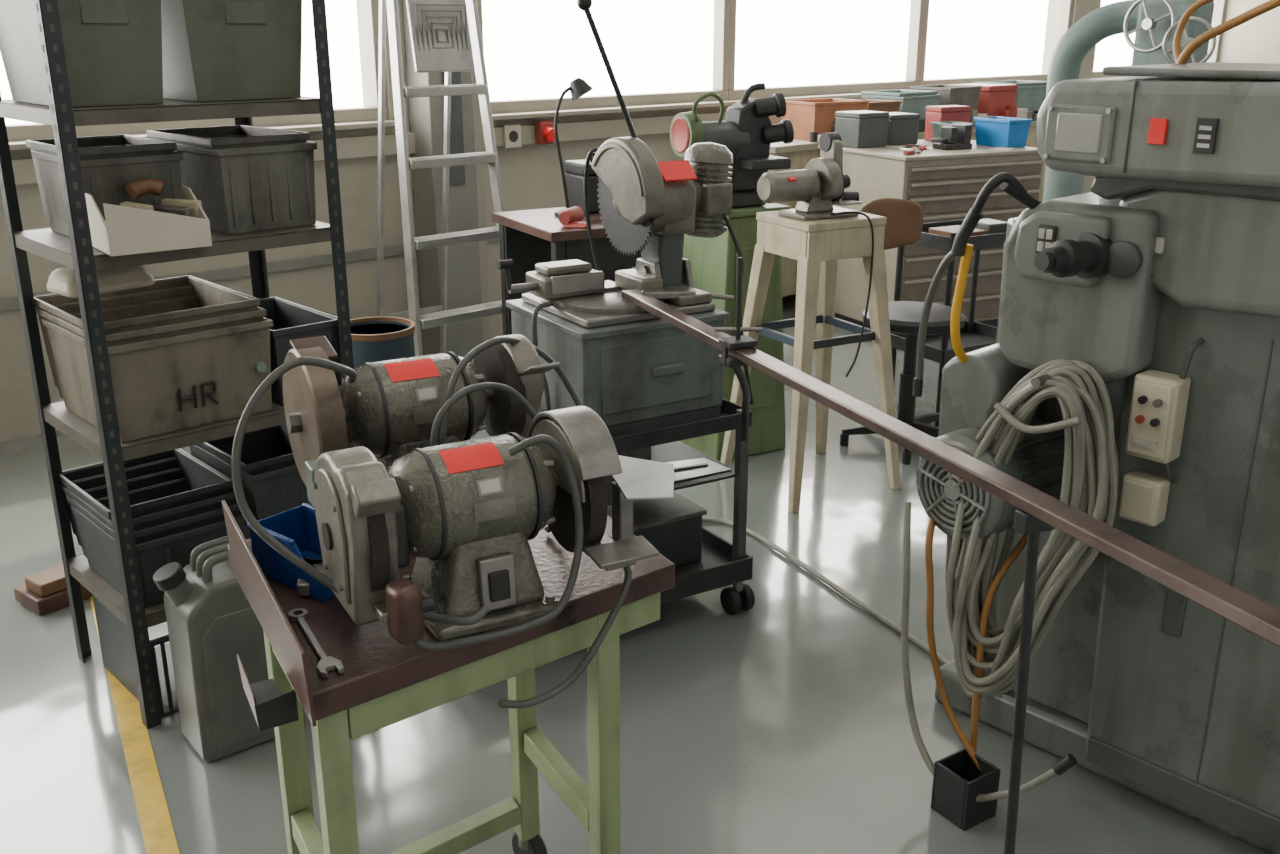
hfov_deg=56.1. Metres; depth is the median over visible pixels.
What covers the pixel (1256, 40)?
wall
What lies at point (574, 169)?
tool case
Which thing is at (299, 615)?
wrench
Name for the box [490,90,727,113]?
frame
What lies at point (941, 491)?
grille
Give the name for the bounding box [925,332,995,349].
tray
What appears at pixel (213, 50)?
storage bin
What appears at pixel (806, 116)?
carton
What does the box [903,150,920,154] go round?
tool
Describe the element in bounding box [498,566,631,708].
power cable
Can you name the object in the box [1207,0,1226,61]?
frame
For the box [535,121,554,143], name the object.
wall socket
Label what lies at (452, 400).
power cable
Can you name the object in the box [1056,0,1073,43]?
frame
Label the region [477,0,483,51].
frame
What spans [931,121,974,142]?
bin
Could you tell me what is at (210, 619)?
jerrycan
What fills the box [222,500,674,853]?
table
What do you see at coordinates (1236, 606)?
bar
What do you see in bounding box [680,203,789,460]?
stand
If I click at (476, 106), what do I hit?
pipe cover
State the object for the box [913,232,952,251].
tray
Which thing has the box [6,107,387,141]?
frame
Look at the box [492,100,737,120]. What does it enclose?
sill
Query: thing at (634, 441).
tray
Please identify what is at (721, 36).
frame
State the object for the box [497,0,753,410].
saw
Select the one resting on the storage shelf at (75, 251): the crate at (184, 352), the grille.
the crate at (184, 352)
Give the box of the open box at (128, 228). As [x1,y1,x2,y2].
[85,178,211,255]
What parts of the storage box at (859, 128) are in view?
lid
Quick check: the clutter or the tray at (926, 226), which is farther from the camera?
the clutter
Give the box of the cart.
[506,299,754,613]
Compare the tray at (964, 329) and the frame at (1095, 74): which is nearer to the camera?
the tray at (964, 329)
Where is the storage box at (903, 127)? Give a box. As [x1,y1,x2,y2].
[887,112,919,144]
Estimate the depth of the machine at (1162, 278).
2.41 m
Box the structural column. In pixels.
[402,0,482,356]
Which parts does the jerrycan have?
handle, handle, handle, panel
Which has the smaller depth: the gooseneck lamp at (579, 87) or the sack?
the sack
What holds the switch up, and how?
attached to the grinder at (468, 512)
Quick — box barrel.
[341,317,414,382]
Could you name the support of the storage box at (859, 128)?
on the base cabinet
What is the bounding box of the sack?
[47,265,155,297]
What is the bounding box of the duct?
[442,72,465,184]
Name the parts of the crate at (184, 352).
stem, leg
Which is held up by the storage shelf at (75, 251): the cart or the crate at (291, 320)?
the crate at (291, 320)
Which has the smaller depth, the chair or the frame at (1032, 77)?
the chair
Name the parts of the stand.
door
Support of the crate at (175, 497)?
on the storage shelf at (75, 251)
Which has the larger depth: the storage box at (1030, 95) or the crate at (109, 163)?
the storage box at (1030, 95)
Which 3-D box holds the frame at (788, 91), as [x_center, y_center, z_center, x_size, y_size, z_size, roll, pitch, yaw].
[1.278,-2.304,8.220,2.060,0.075,0.090,-16,24,-40]
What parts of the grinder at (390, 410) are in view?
spark plate, motor, maker plate, maker plate, rating plate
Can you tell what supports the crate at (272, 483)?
on the storage shelf at (75, 251)
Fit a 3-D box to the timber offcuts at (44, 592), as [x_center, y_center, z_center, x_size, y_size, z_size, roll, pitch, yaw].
[-1.772,0.475,3.652,0.170,0.090,0.210,13,23,35]
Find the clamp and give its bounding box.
[714,257,761,440]
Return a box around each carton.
[782,98,868,139]
[854,99,901,111]
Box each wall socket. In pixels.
[503,124,521,147]
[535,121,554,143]
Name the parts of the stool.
leg, leg, leg, leg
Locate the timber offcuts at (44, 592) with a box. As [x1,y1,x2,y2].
[14,564,92,615]
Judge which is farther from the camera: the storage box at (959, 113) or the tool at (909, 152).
the storage box at (959, 113)
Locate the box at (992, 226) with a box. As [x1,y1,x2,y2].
[976,218,1006,234]
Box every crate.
[26,134,183,235]
[32,275,272,442]
[56,448,252,607]
[146,125,316,234]
[190,424,311,537]
[257,297,340,405]
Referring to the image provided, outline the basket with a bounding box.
[93,595,178,716]
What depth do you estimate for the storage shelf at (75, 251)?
2.86 m
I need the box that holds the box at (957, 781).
[931,748,1000,830]
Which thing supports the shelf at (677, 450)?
attached to the cart
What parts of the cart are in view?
tank, tank door, handle, castor stem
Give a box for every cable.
[231,357,488,625]
[414,435,583,649]
[430,382,550,532]
[438,337,581,444]
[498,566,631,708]
[702,517,948,663]
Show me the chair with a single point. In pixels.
(904, 218)
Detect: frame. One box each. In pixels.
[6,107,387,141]
[361,0,386,107]
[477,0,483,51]
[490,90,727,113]
[712,0,729,90]
[728,0,736,89]
[728,81,918,99]
[905,0,924,80]
[919,0,929,80]
[919,74,1047,85]
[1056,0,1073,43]
[1092,71,1123,77]
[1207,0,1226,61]
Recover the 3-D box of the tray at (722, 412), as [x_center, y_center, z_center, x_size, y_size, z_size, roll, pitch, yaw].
[-0.056,-0.039,3.506,0.530,0.007,0.560,-11,21,-29]
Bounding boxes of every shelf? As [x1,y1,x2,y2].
[0,0,353,728]
[604,441,736,505]
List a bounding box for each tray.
[613,411,751,452]
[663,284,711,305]
[720,398,750,414]
[720,410,728,416]
[890,321,967,337]
[890,333,943,363]
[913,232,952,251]
[922,220,963,232]
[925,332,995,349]
[943,342,995,363]
[953,233,1005,249]
[973,321,996,338]
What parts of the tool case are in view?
lid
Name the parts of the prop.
post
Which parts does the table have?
guard plate, leg, rail, leg, rail, leg, rail, leg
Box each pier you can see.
[356,0,408,121]
[1041,0,1100,78]
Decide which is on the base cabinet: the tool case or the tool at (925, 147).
the tool at (925, 147)
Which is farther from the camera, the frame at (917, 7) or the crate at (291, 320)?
the frame at (917, 7)
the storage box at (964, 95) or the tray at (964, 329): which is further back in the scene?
the storage box at (964, 95)
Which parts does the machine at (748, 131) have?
motor, arm, knob, knob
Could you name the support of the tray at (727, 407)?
on the cart
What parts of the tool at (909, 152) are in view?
handle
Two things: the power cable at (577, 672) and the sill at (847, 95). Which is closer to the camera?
the power cable at (577, 672)
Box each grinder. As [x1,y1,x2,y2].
[283,334,559,506]
[313,406,673,643]
[757,132,873,377]
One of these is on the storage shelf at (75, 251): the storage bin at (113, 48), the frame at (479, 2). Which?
the storage bin at (113, 48)
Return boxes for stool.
[720,210,900,512]
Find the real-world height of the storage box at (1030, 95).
0.265 m
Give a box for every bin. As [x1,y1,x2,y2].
[0,0,162,106]
[161,0,301,101]
[247,503,335,601]
[607,491,706,566]
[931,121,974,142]
[974,116,1032,147]
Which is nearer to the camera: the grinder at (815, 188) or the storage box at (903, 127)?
the grinder at (815, 188)
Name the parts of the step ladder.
rail, rail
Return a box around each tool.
[892,144,913,147]
[897,147,922,151]
[901,148,920,152]
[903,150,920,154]
[919,144,932,149]
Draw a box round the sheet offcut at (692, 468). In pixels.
[665,458,730,481]
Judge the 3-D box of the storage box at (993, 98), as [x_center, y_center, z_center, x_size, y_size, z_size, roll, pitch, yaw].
[2.448,-2.321,8.608,0.366,0.260,0.346,-16,24,-40]
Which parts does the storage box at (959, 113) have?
lid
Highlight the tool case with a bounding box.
[564,152,599,212]
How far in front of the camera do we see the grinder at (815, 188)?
4.16 m
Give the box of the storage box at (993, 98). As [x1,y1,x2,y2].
[949,83,1017,115]
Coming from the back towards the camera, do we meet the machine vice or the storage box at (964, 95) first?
the storage box at (964, 95)
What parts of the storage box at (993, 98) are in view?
lid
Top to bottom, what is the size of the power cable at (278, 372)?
0.338 m
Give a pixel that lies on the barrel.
(374, 339)
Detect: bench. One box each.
[492,207,683,335]
[768,121,1045,296]
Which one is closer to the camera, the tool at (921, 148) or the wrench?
the wrench
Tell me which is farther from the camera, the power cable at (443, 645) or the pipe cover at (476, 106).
the pipe cover at (476, 106)
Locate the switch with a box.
[477,553,516,610]
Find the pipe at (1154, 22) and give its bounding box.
[1042,0,1216,202]
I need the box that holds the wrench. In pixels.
[288,608,343,677]
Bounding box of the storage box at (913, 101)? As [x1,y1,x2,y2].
[861,89,941,119]
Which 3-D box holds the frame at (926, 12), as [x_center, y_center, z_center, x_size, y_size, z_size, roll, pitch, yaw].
[2.051,-3.206,8.680,0.055,1.345,0.090,-16,24,-40]
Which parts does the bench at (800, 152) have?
panel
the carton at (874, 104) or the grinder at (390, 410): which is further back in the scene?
the carton at (874, 104)
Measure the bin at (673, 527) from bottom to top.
0.165 m
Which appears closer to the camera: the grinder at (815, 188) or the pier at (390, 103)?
the grinder at (815, 188)
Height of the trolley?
0.840 m
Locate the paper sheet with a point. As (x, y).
(996, 148)
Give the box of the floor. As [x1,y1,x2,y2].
[0,294,1269,853]
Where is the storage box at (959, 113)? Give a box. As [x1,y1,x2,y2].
[924,105,970,140]
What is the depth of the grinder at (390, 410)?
2.04 m
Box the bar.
[622,289,1279,646]
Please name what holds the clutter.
on the bench at (800, 152)
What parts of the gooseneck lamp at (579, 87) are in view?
lamp shade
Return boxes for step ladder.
[377,0,504,356]
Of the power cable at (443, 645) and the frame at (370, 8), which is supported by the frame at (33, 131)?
the frame at (370, 8)
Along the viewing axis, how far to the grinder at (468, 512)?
1.75 m
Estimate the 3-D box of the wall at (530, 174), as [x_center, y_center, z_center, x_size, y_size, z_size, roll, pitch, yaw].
[-0.036,-1.334,7.324,16.000,1.200,0.270,-16,24,-40]
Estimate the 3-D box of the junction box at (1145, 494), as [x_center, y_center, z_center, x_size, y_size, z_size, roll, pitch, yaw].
[1.030,0.145,2.451,0.055,0.095,0.080,-16,24,-40]
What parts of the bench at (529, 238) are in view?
leg, leg, panel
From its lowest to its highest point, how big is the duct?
2.690 m
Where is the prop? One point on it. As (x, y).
(1025, 523)
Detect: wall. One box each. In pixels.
[0,98,1095,441]
[1206,0,1279,63]
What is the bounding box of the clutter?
[810,105,1038,141]
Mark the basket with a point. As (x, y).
(113, 633)
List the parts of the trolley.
post, post, post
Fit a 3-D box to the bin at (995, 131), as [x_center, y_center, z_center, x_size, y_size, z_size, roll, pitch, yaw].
[2.062,-1.682,6.842,0.182,0.153,0.272,-11,21,-29]
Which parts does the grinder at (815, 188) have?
motor, belt arm, knob, knob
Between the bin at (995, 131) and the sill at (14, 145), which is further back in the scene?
the bin at (995, 131)
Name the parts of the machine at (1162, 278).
pulley casing, motor, cable coil, control lid, plate, junction plate, head rail, maker plate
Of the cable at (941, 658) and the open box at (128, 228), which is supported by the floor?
the cable at (941, 658)
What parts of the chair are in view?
arm, backrest, seat, arm, arm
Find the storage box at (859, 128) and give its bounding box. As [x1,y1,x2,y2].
[835,110,888,147]
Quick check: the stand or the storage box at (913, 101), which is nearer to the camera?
the stand
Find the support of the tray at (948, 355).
on the trolley
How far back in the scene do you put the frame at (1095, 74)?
10.65 m
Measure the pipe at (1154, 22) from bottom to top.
1.752 m
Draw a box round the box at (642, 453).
[618,446,650,459]
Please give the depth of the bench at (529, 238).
5.12 m
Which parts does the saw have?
crank knob, vise jaw plate, feed lever, blade, angle arm, motor mount, motor, stop rod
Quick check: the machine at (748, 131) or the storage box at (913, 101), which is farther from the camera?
the storage box at (913, 101)
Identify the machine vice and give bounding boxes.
[929,124,971,149]
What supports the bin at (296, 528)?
on the table
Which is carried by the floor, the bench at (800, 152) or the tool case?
the bench at (800, 152)
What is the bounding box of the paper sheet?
[991,147,1013,150]
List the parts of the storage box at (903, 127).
lid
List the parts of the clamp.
plate, handle, arm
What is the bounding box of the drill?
[559,206,586,228]
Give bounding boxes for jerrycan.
[153,536,305,761]
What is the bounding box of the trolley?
[890,214,1006,412]
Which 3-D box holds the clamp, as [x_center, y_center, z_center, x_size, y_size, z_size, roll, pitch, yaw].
[0.268,-0.165,2.937,0.106,0.565,0.436,5,19,14]
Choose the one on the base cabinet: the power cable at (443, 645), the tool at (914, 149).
the tool at (914, 149)
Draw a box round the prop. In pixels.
[1004,509,1054,853]
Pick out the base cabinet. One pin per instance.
(946, 184)
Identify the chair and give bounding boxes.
[840,198,965,464]
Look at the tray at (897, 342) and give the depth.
5.21 m
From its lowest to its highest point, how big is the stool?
1.015 m
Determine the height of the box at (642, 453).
0.122 m
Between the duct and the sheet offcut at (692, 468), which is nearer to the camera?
the sheet offcut at (692, 468)
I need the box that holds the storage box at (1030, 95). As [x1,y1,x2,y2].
[975,80,1046,112]
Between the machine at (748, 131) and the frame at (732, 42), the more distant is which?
the frame at (732, 42)
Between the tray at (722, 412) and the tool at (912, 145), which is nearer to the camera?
the tray at (722, 412)
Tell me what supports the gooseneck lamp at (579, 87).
on the bench at (529, 238)
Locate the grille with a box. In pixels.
[919,447,989,531]
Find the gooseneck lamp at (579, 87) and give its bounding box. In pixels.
[554,77,592,216]
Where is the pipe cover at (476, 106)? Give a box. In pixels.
[471,0,490,341]
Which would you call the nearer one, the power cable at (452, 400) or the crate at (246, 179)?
the power cable at (452, 400)
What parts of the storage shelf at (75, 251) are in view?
post, post, post, post, post, post, post, post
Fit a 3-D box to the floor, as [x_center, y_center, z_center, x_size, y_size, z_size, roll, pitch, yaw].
[2.787,0.239,4.657,16.000,0.102,8.550,-16,24,-40]
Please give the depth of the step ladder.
5.34 m
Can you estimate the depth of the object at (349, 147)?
6.45 m
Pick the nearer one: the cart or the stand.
the cart
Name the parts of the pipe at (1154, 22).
arm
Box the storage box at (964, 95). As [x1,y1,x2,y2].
[910,84,981,109]
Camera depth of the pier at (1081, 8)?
10.25 m
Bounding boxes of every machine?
[670,83,793,207]
[901,0,1279,853]
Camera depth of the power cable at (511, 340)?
2.06 m
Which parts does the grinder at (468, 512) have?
rest arm, motor, maker plate, maker plate, rating plate, rest arm, rest plate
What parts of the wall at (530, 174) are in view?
dado strip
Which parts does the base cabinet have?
drawer, drawer, pull, drawer, pull, drawer, pull, drawer, drawer, pull, pull, drawer, pull, drawer, pull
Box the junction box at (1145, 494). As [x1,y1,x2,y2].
[1118,470,1169,526]
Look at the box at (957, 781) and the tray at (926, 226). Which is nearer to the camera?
the box at (957, 781)
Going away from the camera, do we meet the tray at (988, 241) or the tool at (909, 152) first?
the tray at (988, 241)
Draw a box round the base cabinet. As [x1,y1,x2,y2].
[818,139,1043,328]
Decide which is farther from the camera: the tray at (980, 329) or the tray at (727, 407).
the tray at (980, 329)
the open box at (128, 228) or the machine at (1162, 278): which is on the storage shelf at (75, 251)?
the open box at (128, 228)
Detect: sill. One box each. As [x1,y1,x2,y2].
[9,120,394,150]
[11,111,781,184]
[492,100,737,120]
[733,93,861,100]
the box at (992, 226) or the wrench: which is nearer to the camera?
the wrench

